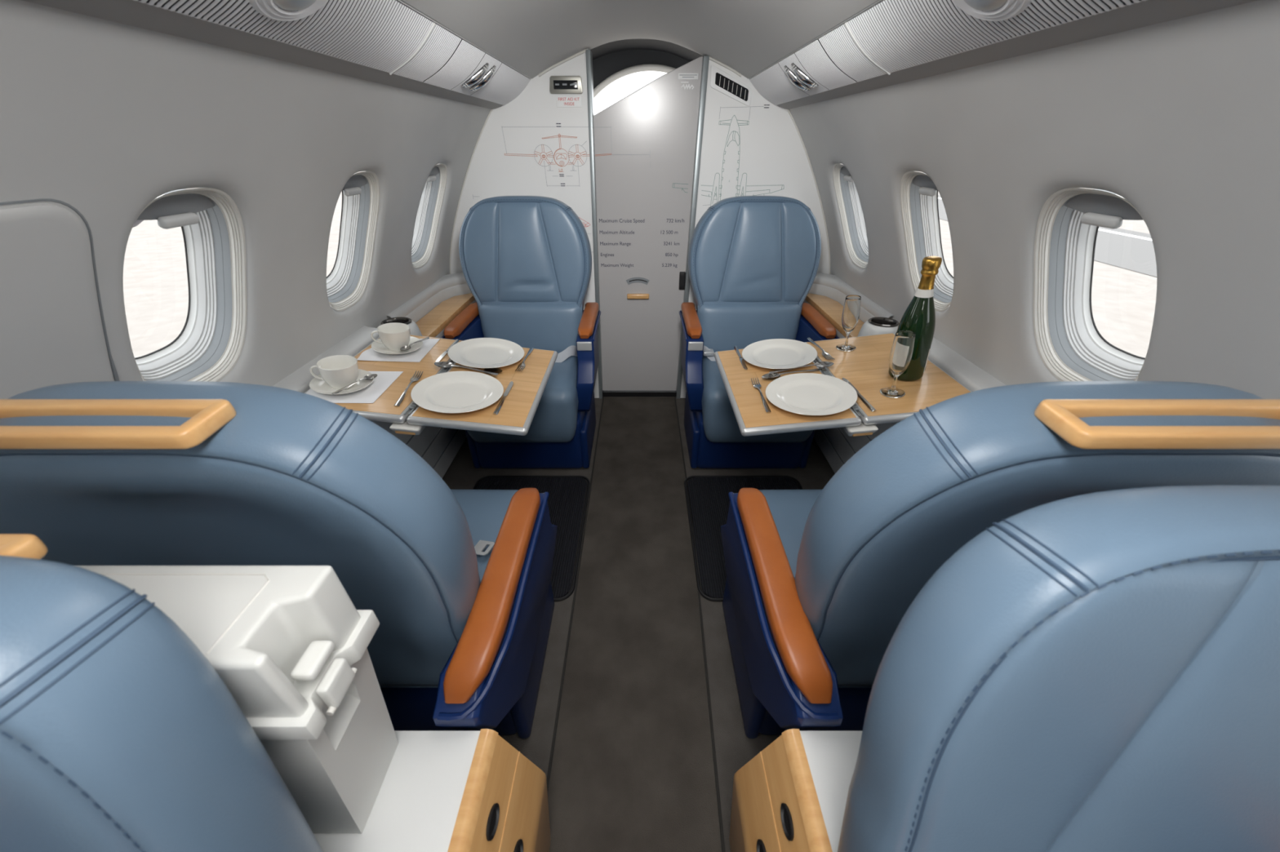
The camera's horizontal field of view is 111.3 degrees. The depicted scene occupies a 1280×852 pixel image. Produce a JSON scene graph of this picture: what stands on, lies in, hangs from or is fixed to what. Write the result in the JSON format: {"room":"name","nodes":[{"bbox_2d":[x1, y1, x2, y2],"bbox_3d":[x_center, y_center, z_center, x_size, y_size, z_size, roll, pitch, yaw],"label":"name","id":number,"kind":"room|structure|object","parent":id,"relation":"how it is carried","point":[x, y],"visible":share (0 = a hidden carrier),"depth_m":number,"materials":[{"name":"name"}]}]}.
{"room":"aircraft cabin","nodes":[
{"label":"aircraft cabin","id":0,"kind":"room"},
{"bbox_2d":[0,0,490,386],"bbox_3d":[-0.753,0.312,0.475,0.484,1.560,4.260,0,33,0],"label":"wall","id":1,"kind":"structure","parent":0,"point":[104,119],"depth_m":0.79,"materials":[{"name":"grey plastic"}]},
{"bbox_2d":[0,198,119,399],"bbox_3d":[-0.883,0.100,0.458,0.232,0.549,0.716,0,33,0],"label":"door","id":2,"kind":"structure","parent":1,"relation":"in","point":[53,329],"depth_m":0.61,"materials":[{"name":"grey plastic"}]},
{"bbox_2d":[133,187,247,382],"bbox_3d":[-0.916,-0.253,0.878,0.251,0.396,0.278,0,33,0],"label":"window","id":3,"kind":"structure","parent":1,"relation":"in","point":[210,344],"depth_m":0.96,"materials":[{"name":"white plastic"}]},
{"bbox_2d":[136,193,214,220],"bbox_3d":[-0.840,-0.396,0.786,0.025,0.040,0.202,0,33,0],"label":"blind","id":4,"kind":"object","parent":3,"relation":"attached to","point":[180,206],"depth_m":0.79,"materials":[{"name":"grey plastic"}]},
{"bbox_2d":[20,0,502,109],"bbox_3d":[-0.620,-0.231,0.106,0.080,0.026,4.229,0,33,0],"label":"trim","id":5,"kind":"structure","parent":1,"relation":"attached to","point":[128,12],"depth_m":0.65,"materials":[{"name":"grey plastic"}]},
{"bbox_2d":[271,325,379,392],"bbox_3d":[-0.958,0.627,0.167,0.084,0.165,3.400,0,33,0],"label":"trim","id":6,"kind":"structure","parent":1,"relation":"attached to","point":[299,380],"depth_m":1.36,"materials":[{"name":"grey plastic"}]},
{"bbox_2d":[326,171,380,311],"bbox_3d":[-0.916,-0.565,1.361,0.251,0.396,0.278,0,33,0],"label":"window","id":7,"kind":"structure","parent":1,"relation":"in","point":[347,282],"depth_m":1.46,"materials":[{"name":"white plastic"}]},
{"bbox_2d":[342,174,366,190],"bbox_3d":[-0.840,-0.708,1.269,0.025,0.040,0.202,0,33,0],"label":"blind","id":8,"kind":"object","parent":7,"relation":"attached to","point":[354,182],"depth_m":1.29,"materials":[{"name":"grey plastic"}]},
{"bbox_2d":[369,420,466,479],"bbox_3d":[-0.940,0.753,0.664,0.080,0.585,4.100,0,33,0],"label":"trim","id":9,"kind":"structure","parent":1,"relation":"attached to","point":[438,446],"depth_m":1.96,"materials":[{"name":"grey plastic"}]},
{"bbox_2d":[411,164,447,269],"bbox_3d":[-0.916,-0.875,1.842,0.251,0.396,0.278,0,33,0],"label":"window","id":10,"kind":"structure","parent":1,"relation":"in","point":[429,208],"depth_m":1.94,"materials":[{"name":"white plastic"}]},
{"bbox_2d":[428,166,438,176],"bbox_3d":[-0.840,-1.018,1.750,0.025,0.040,0.202,0,33,0],"label":"blind","id":11,"kind":"object","parent":10,"relation":"attached to","point":[434,172],"depth_m":1.79,"materials":[{"name":"grey plastic"}]},
{"bbox_2d":[303,334,557,435],"bbox_3d":[-0.608,-0.143,1.370,0.613,0.117,0.547,0,33,0],"label":"folding table","id":12,"kind":"object","parent":1,"relation":"attached to","point":[515,416],"visible":0.45,"depth_m":1.25,"materials":[{"name":"brown wood"}]},
{"bbox_2d":[306,371,403,403],"bbox_3d":[-0.809,-0.114,1.234,0.181,0.025,0.224,-1,33,-1],"label":"paper napkin","id":13,"kind":"object","parent":12,"relation":"on","point":[371,393],"visible":0.54,"depth_m":1.21,"materials":[{"name":"white paper"}]},
{"bbox_2d":[309,368,373,394],"bbox_3d":[-0.823,-0.120,1.214,0.150,0.031,0.150,22,39,30],"label":"saucer","id":14,"kind":"object","parent":13,"relation":"on","point":[320,386],"visible":0.59,"depth_m":1.20,"materials":[{"name":"white ceramic"}]},
{"bbox_2d":[309,355,358,389],"bbox_3d":[-0.824,-0.146,1.202,0.104,0.077,0.094,13,35,19],"label":"tea cup","id":15,"kind":"object","parent":14,"relation":"on","point":[338,371],"visible":0.93,"depth_m":1.19,"materials":[{"name":"white ceramic"}]},
{"bbox_2d":[331,373,377,395],"bbox_3d":[-0.780,-0.114,1.202,0.027,0.013,0.135,12,35,17],"label":"teaspoon","id":16,"kind":"object","parent":14,"relation":"on","point":[368,377],"visible":1,"depth_m":1.21,"materials":[{"name":"silver metal"}]},
{"bbox_2d":[356,338,439,362],"bbox_3d":[-0.797,-0.258,1.459,0.210,0.025,0.194,-6,33,-10],"label":"paper napkin","id":17,"kind":"object","parent":12,"relation":"on","point":[416,356],"visible":0.52,"depth_m":1.41,"materials":[{"name":"white paper"}]},
{"bbox_2d":[371,336,422,354],"bbox_3d":[-0.797,-0.264,1.442,0.150,0.031,0.150,22,39,30],"label":"saucer","id":18,"kind":"object","parent":17,"relation":"on","point":[380,348],"visible":0.54,"depth_m":1.43,"materials":[{"name":"white ceramic"}]},
{"bbox_2d":[370,322,410,351],"bbox_3d":[-0.800,-0.290,1.430,0.104,0.077,0.094,11,34,16],"label":"tea cup","id":19,"kind":"object","parent":18,"relation":"on","point":[394,335],"visible":0.95,"depth_m":1.41,"materials":[{"name":"white ceramic"}]},
{"bbox_2d":[400,337,429,351],"bbox_3d":[-0.745,-0.274,1.454,0.027,0.012,0.135,9,34,14],"label":"teaspoon","id":20,"kind":"object","parent":18,"relation":"on","point":[404,348],"visible":1,"depth_m":1.43,"materials":[{"name":"silver metal"}]},
{"bbox_2d":[394,370,422,406],"bbox_3d":[-0.664,-0.112,1.256,0.023,0.011,0.201,-3,33,-5],"label":"fork","id":21,"kind":"object","parent":12,"relation":"on","point":[399,401],"visible":1,"depth_m":1.24,"materials":[{"name":"silver metal"}]},
{"bbox_2d":[435,339,458,362],"bbox_3d":[-0.655,-0.256,1.486,0.014,0.006,0.197,0,33,0],"label":"table knife","id":22,"kind":"object","parent":12,"relation":"on","point":[455,341],"visible":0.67,"depth_m":1.47,"materials":[{"name":"silver metal"}]},
{"bbox_2d":[410,371,503,413],"bbox_3d":[-0.518,-0.097,1.252,0.244,0.042,0.244,20,38,28],"label":"dinner plate","id":23,"kind":"object","parent":12,"relation":"on","point":[452,392],"visible":1,"depth_m":1.26,"materials":[{"name":"white ceramic"}]},
{"bbox_2d":[434,361,498,375],"bbox_3d":[-0.545,-0.183,1.379,0.202,0.030,0.041,1,33,1],"label":"spoon","id":24,"kind":"object","parent":12,"relation":"on","point":[441,364],"visible":1,"depth_m":1.37,"materials":[{"name":"silver metal"}]},
{"bbox_2d":[455,364,502,373],"bbox_3d":[-0.542,-0.183,1.396,0.203,0.026,0.040,0,33,0],"label":"spoon","id":25,"kind":"object","parent":12,"relation":"on","point":[491,370],"visible":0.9,"depth_m":1.40,"materials":[{"name":"silver metal"}]},
{"bbox_2d":[447,337,524,368],"bbox_3d":[-0.518,-0.246,1.483,0.244,0.042,0.244,20,38,28],"label":"dinner plate","id":26,"kind":"object","parent":12,"relation":"on","point":[478,353],"visible":1,"depth_m":1.49,"materials":[{"name":"white ceramic"}]},
{"bbox_2d":[493,381,513,415],"bbox_3d":[-0.397,-0.086,1.281,0.014,0.006,0.197,0,33,0],"label":"table knife","id":27,"kind":"object","parent":12,"relation":"on","point":[495,412],"visible":1,"depth_m":1.27,"materials":[{"name":"silver metal"}]},
{"bbox_2d":[515,347,533,371],"bbox_3d":[-0.393,-0.232,1.502,0.023,0.010,0.201,1,33,1],"label":"fork","id":28,"kind":"object","parent":12,"relation":"on","point":[522,364],"visible":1,"depth_m":1.47,"materials":[{"name":"silver metal"}]},
{"bbox_2d":[386,272,476,337],"bbox_3d":[-0.847,-0.425,2.019,0.374,0.365,0.825,0,33,0],"label":"ledge","id":29,"kind":"object","parent":1,"relation":"attached to","point":[435,307],"visible":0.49,"depth_m":1.99,"materials":[{"name":"brown wood"}]},
{"bbox_2d":[379,317,422,336],"bbox_3d":[-0.905,-0.353,1.645,0.151,0.086,0.136,0,33,0],"label":"cup holder","id":30,"kind":"object","parent":29,"relation":"on","point":[414,329],"visible":0.34,"depth_m":1.64,"materials":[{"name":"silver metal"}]},
{"bbox_2d":[442,396,835,851],"bbox_3d":[0.000,0.875,1.070,2.000,0.030,4.650,0,33,0],"label":"floor","id":31,"kind":"structure","parent":0,"point":[734,749],"depth_m":1.30,"materials":[{"name":"carpet"}]},
{"bbox_2d":[0,533,323,851],"bbox_3d":[-0.597,0.695,0.316,0.645,1.086,0.705,0,33,0],"label":"seat","id":32,"kind":"object","parent":31,"relation":"on","point":[118,734],"visible":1,"depth_m":0.28,"materials":[{"name":"blue leather"}]},
{"bbox_2d":[0,381,556,738],"bbox_3d":[-0.555,0.283,0.963,0.678,1.076,0.675,0,33,0],"label":"seat","id":33,"kind":"object","parent":31,"relation":"on","point":[457,585],"visible":0.82,"depth_m":0.54,"materials":[{"name":"blue leather"}]},
{"bbox_2d":[450,489,518,581],"bbox_3d":[-0.555,0.404,1.151,0.484,0.278,0.490,0,33,0],"label":"seat cushion","id":34,"kind":"object","parent":33,"relation":"on","point":[484,511],"depth_m":1.17,"materials":[{"name":"blue leather"}]},
{"bbox_2d":[313,728,551,851],"bbox_3d":[-0.484,0.739,0.764,0.632,0.530,0.155,0,33,0],"label":"base cabinet","id":35,"kind":"object","parent":31,"relation":"on","point":[440,791],"visible":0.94,"depth_m":0.64,"materials":[{"name":"white plastic"}]},
{"bbox_2d":[75,565,398,833],"bbox_3d":[-0.546,0.341,0.514,0.484,0.412,0.121,0,33,0],"label":"storage box","id":36,"kind":"object","parent":35,"relation":"on","point":[289,644],"visible":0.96,"depth_m":0.43,"materials":[{"name":"white plastic"}]},
{"bbox_2d":[441,195,600,468],"bbox_3d":[-0.512,-0.397,1.984,0.646,1.113,0.685,0,33,0],"label":"seat","id":37,"kind":"object","parent":31,"relation":"on","point":[526,261],"visible":0.84,"depth_m":1.94,"materials":[{"name":"blue leather"}]},
{"bbox_2d":[466,351,578,442],"bbox_3d":[-0.512,-0.158,2.022,0.484,0.278,0.490,0,33,0],"label":"seat cushion","id":38,"kind":"object","parent":37,"relation":"on","point":[556,417],"depth_m":1.85,"materials":[{"name":"blue leather"}]},
{"bbox_2d":[477,304,582,351],"bbox_3d":[-0.512,-0.449,2.064,0.486,0.241,0.073,0,33,0],"label":"lumbar cushion","id":39,"kind":"object","parent":37,"relation":"on","point":[553,327],"depth_m":2.04,"materials":[{"name":"blue leather"}]},
{"bbox_2d":[472,475,590,601],"bbox_3d":[-0.486,0.411,1.752,0.520,0.012,0.662,0,33,0],"label":"floor mat","id":40,"kind":"object","parent":31,"relation":"on","point":[566,497],"visible":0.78,"depth_m":1.84,"materials":[{"name":"black rubber"}]},
{"bbox_2d":[546,397,604,791],"bbox_3d":[-0.223,0.973,0.883,0.007,0.007,4.230,0,33,0],"label":"trim","id":41,"kind":"structure","parent":31,"relation":"on","point":[589,491],"depth_m":1.38,"materials":[{"name":"grey metal"}]},
{"bbox_2d":[547,397,721,851],"bbox_3d":[-0.005,0.974,0.884,0.426,0.005,4.230,0,33,0],"label":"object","id":42,"kind":"structure","parent":31,"relation":"on","point":[633,771],"depth_m":1.28,"materials":[{"name":"carpet"}]},
{"bbox_2d":[684,475,803,601],"bbox_3d":[0.463,0.411,1.752,0.527,0.012,0.662,0,33,0],"label":"floor mat","id":43,"kind":"object","parent":31,"relation":"on","point":[709,500],"visible":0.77,"depth_m":1.82,"materials":[{"name":"black rubber"}]},
{"bbox_2d":[679,195,839,468],"bbox_3d":[0.512,-0.397,1.984,0.646,1.113,0.685,0,33,0],"label":"seat","id":44,"kind":"object","parent":31,"relation":"on","point":[753,261],"visible":0.84,"depth_m":1.94,"materials":[{"name":"blue leather"}]},
{"bbox_2d":[697,304,802,352],"bbox_3d":[0.512,-0.449,2.064,0.486,0.241,0.073,0,33,0],"label":"lumbar cushion","id":45,"kind":"object","parent":44,"relation":"on","point":[725,327],"depth_m":2.03,"materials":[{"name":"blue leather"}]},
{"bbox_2d":[701,355,813,442],"bbox_3d":[0.512,-0.158,2.022,0.484,0.278,0.490,0,33,0],"label":"seat cushion","id":46,"kind":"object","parent":44,"relation":"on","point":[719,424],"depth_m":1.86,"materials":[{"name":"blue leather"}]},
{"bbox_2d":[728,728,862,851],"bbox_3d":[0.264,0.739,0.764,0.192,0.530,0.155,0,33,0],"label":"base cabinet","id":47,"kind":"object","parent":31,"relation":"on","point":[792,796],"visible":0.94,"depth_m":0.66,"materials":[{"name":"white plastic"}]},
{"bbox_2d":[720,381,1279,738],"bbox_3d":[0.545,0.283,0.963,0.670,1.076,0.675,0,33,0],"label":"seat","id":48,"kind":"object","parent":31,"relation":"on","point":[820,584],"visible":0.7,"depth_m":0.52,"materials":[{"name":"blue leather"}]},
{"bbox_2d":[758,489,822,578],"bbox_3d":[0.545,0.404,1.151,0.484,0.278,0.490,0,33,0],"label":"seat cushion","id":49,"kind":"object","parent":48,"relation":"on","point":[790,509],"depth_m":1.17,"materials":[{"name":"blue leather"}]},
{"bbox_2d":[837,484,1279,851],"bbox_3d":[0.513,0.683,0.341,0.645,1.079,0.736,0,33,0],"label":"seat","id":50,"kind":"object","parent":31,"relation":"on","point":[1097,672],"visible":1,"depth_m":0.34,"materials":[{"name":"blue leather"}]},
{"bbox_2d":[401,0,878,78],"bbox_3d":[0.000,-0.444,0.142,0.904,0.134,4.520,0,33,0],"label":"ceiling","id":51,"kind":"structure","parent":0,"point":[531,37],"depth_m":1.34,"materials":[{"name":"grey plastic"}]},
{"bbox_2d":[133,0,531,105],"bbox_3d":[-0.516,-0.276,0.088,0.145,0.099,4.208,0,33,0],"label":"panel","id":52,"kind":"object","parent":51,"relation":"attached to","point":[390,37],"visible":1,"depth_m":0.85,"materials":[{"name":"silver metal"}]},
{"bbox_2d":[461,62,488,88],"bbox_3d":[-0.511,-1.089,1.359,0.083,0.064,0.057,0,33,0],"label":"light","id":53,"kind":"object","parent":52,"relation":"attached to","point":[481,69],"depth_m":1.35,"materials":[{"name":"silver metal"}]},
{"bbox_2d":[469,65,496,91],"bbox_3d":[-0.512,-1.132,1.426,0.090,0.068,0.050,0,33,0],"label":"light","id":54,"kind":"object","parent":52,"relation":"attached to","point":[488,75],"depth_m":1.42,"materials":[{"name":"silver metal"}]},
{"bbox_2d":[748,0,1146,105],"bbox_3d":[0.516,-0.276,0.088,0.145,0.099,4.208,0,33,0],"label":"panel","id":55,"kind":"object","parent":51,"relation":"attached to","point":[889,37],"visible":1,"depth_m":0.85,"materials":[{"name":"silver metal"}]},
{"bbox_2d":[783,65,810,91],"bbox_3d":[0.512,-1.132,1.426,0.090,0.068,0.050,0,33,0],"label":"light","id":56,"kind":"object","parent":55,"relation":"attached to","point":[791,75],"depth_m":1.42,"materials":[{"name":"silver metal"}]},
{"bbox_2d":[791,62,818,88],"bbox_3d":[0.511,-1.089,1.359,0.083,0.064,0.057,0,33,0],"label":"light","id":57,"kind":"object","parent":55,"relation":"attached to","point":[798,69],"depth_m":1.35,"materials":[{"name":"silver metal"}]},
{"bbox_2d":[450,48,829,398],"bbox_3d":[0.000,-0.860,2.232,1.998,1.626,0.027,0,33,0],"label":"wall","id":58,"kind":"structure","parent":0,"point":[527,145],"depth_m":1.98,"materials":[{"name":"white plastic"}]},
{"bbox_2d":[449,48,586,274],"bbox_3d":[-0.602,-1.144,2.029,0.773,0.925,0.010,0,33,0],"label":"trim","id":59,"kind":"structure","parent":58,"relation":"attached to","point":[584,51],"depth_m":1.94,"materials":[{"name":"white plastic"}]},
{"bbox_2d":[549,75,582,93],"bbox_3d":[-0.312,-1.434,1.840,0.140,0.060,0.013,0,33,0],"label":"display panel","id":60,"kind":"object","parent":58,"relation":"attached to","point":[557,84],"visible":1,"depth_m":1.84,"materials":[{"name":"silver metal"}]},
{"bbox_2d":[555,95,582,107],"bbox_3d":[-0.304,-1.390,1.875,0.108,0.040,0.003,0,33,0],"label":"sign","id":61,"kind":"object","parent":58,"relation":"attached to","point":[562,101],"visible":1,"depth_m":1.87,"materials":[{"name":"white"}]},
{"bbox_2d":[585,49,603,399],"bbox_3d":[-0.225,-0.868,2.248,0.047,1.622,0.082,0,33,0],"label":"trim","id":62,"kind":"structure","parent":58,"relation":"attached to","point":[588,54],"depth_m":2.05,"materials":[{"name":"grey metal"}]},
{"bbox_2d":[602,390,675,396],"bbox_3d":[0.005,-0.206,2.690,0.510,0.030,0.055,0,33,0],"label":"trim","id":63,"kind":"structure","parent":58,"relation":"attached to","point":[605,393],"depth_m":2.67,"materials":[{"name":"black rubber"}]},
{"bbox_2d":[593,56,702,390],"bbox_3d":[0.016,-0.876,2.243,0.504,1.570,0.045,0,33,0],"label":"door","id":64,"kind":"structure","parent":58,"relation":"in","point":[645,141],"depth_m":2.16,"materials":[{"name":"white plastic"}]},
{"bbox_2d":[675,56,709,399],"bbox_3d":[0.252,-0.859,2.253,0.064,1.602,0.082,0,33,0],"label":"trim","id":65,"kind":"structure","parent":58,"relation":"attached to","point":[704,69],"depth_m":2.02,"materials":[{"name":"grey"}]},
{"bbox_2d":[674,397,725,851],"bbox_3d":[0.191,0.973,0.883,0.028,0.007,4.230,0,33,0],"label":"trim","id":66,"kind":"structure","parent":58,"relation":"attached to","point":[721,825],"depth_m":1.20,"materials":[{"name":"grey metal"}]},
{"bbox_2d":[710,65,751,106],"bbox_3d":[0.384,-1.432,1.842,0.181,0.138,0.012,0,33,0],"label":"air vent","id":67,"kind":"object","parent":58,"relation":"in","point":[721,82],"visible":1,"depth_m":1.84,"materials":[{"name":"white plastic"}]},
{"bbox_2d":[707,55,830,274],"bbox_3d":[0.632,-1.135,2.034,0.713,0.904,0.010,0,33,0],"label":"trim","id":68,"kind":"structure","parent":58,"relation":"attached to","point":[710,58],"depth_m":1.98,"materials":[{"name":"white plastic"}]},
{"bbox_2d":[592,49,689,88],"bbox_3d":[0.000,-1.056,2.449,1.800,1.720,0.020,0,33,0],"label":"wall","id":69,"kind":"structure","parent":0,"point":[603,67],"depth_m":2.03,"materials":[{"name":"grey plastic"}]},
{"bbox_2d":[593,64,675,98],"bbox_3d":[0.050,-1.602,2.076,0.682,0.181,0.025,0,33,0],"label":"trim","id":70,"kind":"structure","parent":69,"relation":"attached to","point":[642,68],"depth_m":2.04,"materials":[{"name":"white plastic"}]},
{"bbox_2d":[789,0,1279,399],"bbox_3d":[0.753,0.312,0.475,0.484,1.560,4.260,0,33,0],"label":"wall","id":71,"kind":"structure","parent":0,"point":[1179,119],"depth_m":0.71,"materials":[{"name":"grey plastic"}]},
{"bbox_2d":[714,333,972,436],"bbox_3d":[0.593,-0.141,1.371,0.643,0.114,0.547,0,33,0],"label":"folding table","id":72,"kind":"object","parent":71,"relation":"attached to","point":[866,367],"visible":0.52,"depth_m":1.26,"materials":[{"name":"brown wood"}]},
{"bbox_2d":[733,346,747,369],"bbox_3d":[0.351,-0.240,1.528,0.014,0.006,0.197,0,33,0],"label":"table knife","id":73,"kind":"object","parent":72,"relation":"on","point":[743,363],"visible":0.99,"depth_m":1.52,"materials":[{"name":"silver metal"}]},
{"bbox_2d":[751,377,770,412],"bbox_3d":[0.359,-0.096,1.298,0.024,0.010,0.201,1,33,1],"label":"fork","id":74,"kind":"object","parent":72,"relation":"on","point":[758,386],"visible":1,"depth_m":1.29,"materials":[{"name":"silver metal"}]},
{"bbox_2d":[742,338,817,368],"bbox_3d":[0.472,-0.244,1.491,0.244,0.040,0.244,26,41,35],"label":"dinner plate","id":75,"kind":"object","parent":72,"relation":"on","point":[774,353],"visible":1,"depth_m":1.50,"materials":[{"name":"white ceramic"}]},
{"bbox_2d":[761,368,825,379],"bbox_3d":[0.484,-0.164,1.379,0.203,0.025,0.041,-2,33,-3],"label":"spoon","id":76,"kind":"object","parent":72,"relation":"on","point":[769,375],"visible":1,"depth_m":1.38,"materials":[{"name":"silver metal"}]},
{"bbox_2d":[768,361,833,373],"bbox_3d":[0.512,-0.188,1.394,0.202,0.029,0.041,1,33,1],"label":"spoon","id":77,"kind":"object","parent":72,"relation":"on","point":[820,364],"visible":1,"depth_m":1.39,"materials":[{"name":"silver metal"}]},
{"bbox_2d":[765,373,857,415],"bbox_3d":[0.485,-0.091,1.250,0.244,0.040,0.244,26,41,35],"label":"dinner plate","id":78,"kind":"object","parent":72,"relation":"on","point":[801,393],"visible":1,"depth_m":1.26,"materials":[{"name":"white ceramic"}]},
{"bbox_2d":[807,337,834,359],"bbox_3d":[0.622,-0.270,1.513,0.023,0.010,0.201,-2,33,-3],"label":"fork","id":79,"kind":"object","parent":72,"relation":"on","point":[824,353],"visible":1,"depth_m":1.48,"materials":[{"name":"silver metal"}]},
{"bbox_2d":[835,294,861,351],"bbox_3d":[0.703,-0.342,1.456,0.071,0.180,0.065,17,37,25],"label":"champagne flute","id":80,"kind":"object","parent":72,"relation":"on","point":[851,308],"visible":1,"depth_m":1.43,"materials":[{"name":"clear glass"}]},
{"bbox_2d":[841,377,876,412],"bbox_3d":[0.620,-0.093,1.244,0.014,0.006,0.197,-1,33,-2],"label":"table knife","id":81,"kind":"object","parent":72,"relation":"on","point":[864,400],"visible":0.86,"depth_m":1.21,"materials":[{"name":"silver metal"}]},
{"bbox_2d":[880,330,915,398],"bbox_3d":[0.706,-0.168,1.185,0.071,0.180,0.065,17,37,25],"label":"champagne flute","id":82,"kind":"object","parent":72,"relation":"on","point":[903,344],"visible":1,"depth_m":1.16,"materials":[{"name":"clear glass"}]},
{"bbox_2d":[888,256,942,381],"bbox_3d":[0.781,-0.291,1.214,0.104,0.340,0.093,-7,33,-11],"label":"champagne bottle","id":83,"kind":"object","parent":72,"relation":"on","point":[919,317],"visible":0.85,"depth_m":1.18,"materials":[{"name":"green glass"}]},
{"bbox_2d":[803,272,893,338],"bbox_3d":[0.847,-0.425,2.019,0.374,0.365,0.825,0,33,0],"label":"ledge","id":84,"kind":"object","parent":71,"relation":"attached to","point":[831,292],"visible":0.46,"depth_m":2.04,"materials":[{"name":"brown wood"}]},
{"bbox_2d":[857,317,899,337],"bbox_3d":[0.905,-0.353,1.645,0.151,0.086,0.136,0,33,0],"label":"cup holder","id":85,"kind":"object","parent":84,"relation":"on","point":[873,326],"visible":0.58,"depth_m":1.62,"materials":[{"name":"white plastic"}]},
{"bbox_2d":[832,164,868,269],"bbox_3d":[0.916,-0.875,1.842,0.251,0.396,0.278,0,33,0],"label":"window","id":86,"kind":"structure","parent":71,"relation":"in","point":[850,208],"depth_m":1.94,"materials":[{"name":"white plastic"}]},
{"bbox_2d":[841,166,851,176],"bbox_3d":[0.840,-1.018,1.750,0.025,0.040,0.202,0,33,0],"label":"blind","id":87,"kind":"object","parent":86,"relation":"attached to","point":[845,172],"depth_m":1.79,"materials":[{"name":"grey plastic"}]},
{"bbox_2d":[813,422,898,473],"bbox_3d":[0.940,0.753,0.664,0.080,0.585,4.100,0,33,0],"label":"trim","id":88,"kind":"structure","parent":71,"relation":"attached to","point":[837,446],"depth_m":2.00,"materials":[{"name":"grey plastic"}]},
{"bbox_2d":[899,171,953,311],"bbox_3d":[0.916,-0.565,1.361,0.251,0.396,0.278,0,33,0],"label":"window","id":89,"kind":"structure","parent":71,"relation":"in","point":[918,193],"depth_m":1.44,"materials":[{"name":"white plastic"}]},
{"bbox_2d":[913,174,937,190],"bbox_3d":[0.840,-0.708,1.269,0.025,0.040,0.202,0,33,0],"label":"blind","id":90,"kind":"object","parent":89,"relation":"attached to","point":[925,182],"depth_m":1.29,"materials":[{"name":"grey plastic"}]},
{"bbox_2d":[895,329,1005,391],"bbox_3d":[0.958,0.627,0.167,0.084,0.165,3.400,0,33,0],"label":"trim","id":91,"kind":"structure","parent":71,"relation":"attached to","point":[969,375],"depth_m":1.28,"materials":[{"name":"grey plastic"}]},
{"bbox_2d":[777,0,1259,109],"bbox_3d":[0.620,-0.231,0.106,0.080,0.026,4.229,0,33,0],"label":"trim","id":92,"kind":"structure","parent":71,"relation":"attached to","point":[1148,12],"depth_m":0.65,"materials":[{"name":"grey plastic"}]},
{"bbox_2d":[1032,187,1146,382],"bbox_3d":[0.916,-0.253,0.878,0.251,0.396,0.278,0,33,0],"label":"window","id":93,"kind":"structure","parent":71,"relation":"in","point":[1069,344],"depth_m":0.96,"materials":[{"name":"white plastic"}]},
{"bbox_2d":[1065,193,1143,220],"bbox_3d":[0.840,-0.396,0.786,0.025,0.040,0.202,0,33,0],"label":"blind","id":94,"kind":"object","parent":93,"relation":"attached to","point":[1095,206],"depth_m":0.79,"materials":[{"name":"grey plastic"}]},
{"label":"outside","id":95,"kind":"structure","parent":0,"visible":0},
{"bbox_2d":[132,220,143,227],"bbox_3d":[-3.740,-1.800,2.837,0.600,1.010,0.900,-14,35,-21],"label":"pod","id":96,"kind":"object","parent":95,"point":[137,222],"visible":0.02,"depth_m":3.11,"materials":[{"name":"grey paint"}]},
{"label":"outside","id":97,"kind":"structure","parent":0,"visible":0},
{"bbox_2d":[123,171,1156,381],"bbox_3d":[0.000,1.975,1.274,160.000,0.100,160.000,0,33,0],"label":"ground","id":98,"kind":"structure","parent":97,"point":[156,288],"depth_m":8.10,"materials":[{"name":"white concrete"}]},
{"bbox_2d":[937,195,1156,277],"bbox_3d":[12.900,-3.494,9.646,4.596,0.014,100.264,1,33,2],"label":"runway","id":99,"kind":"structure","parent":98,"relation":"on","point":[1126,252],"depth_m":11.20,"materials":[{"name":"grey concrete"}]},
{"bbox_2d":[937,197,1151,240],"bbox_3d":[14.350,-3.503,9.640,0.300,0.004,100.092,1,33,2],"label":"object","id":100,"kind":"structure","parent":99,"relation":"on","point":[1099,229],"depth_m":13.08,"materials":[{"name":"white"}]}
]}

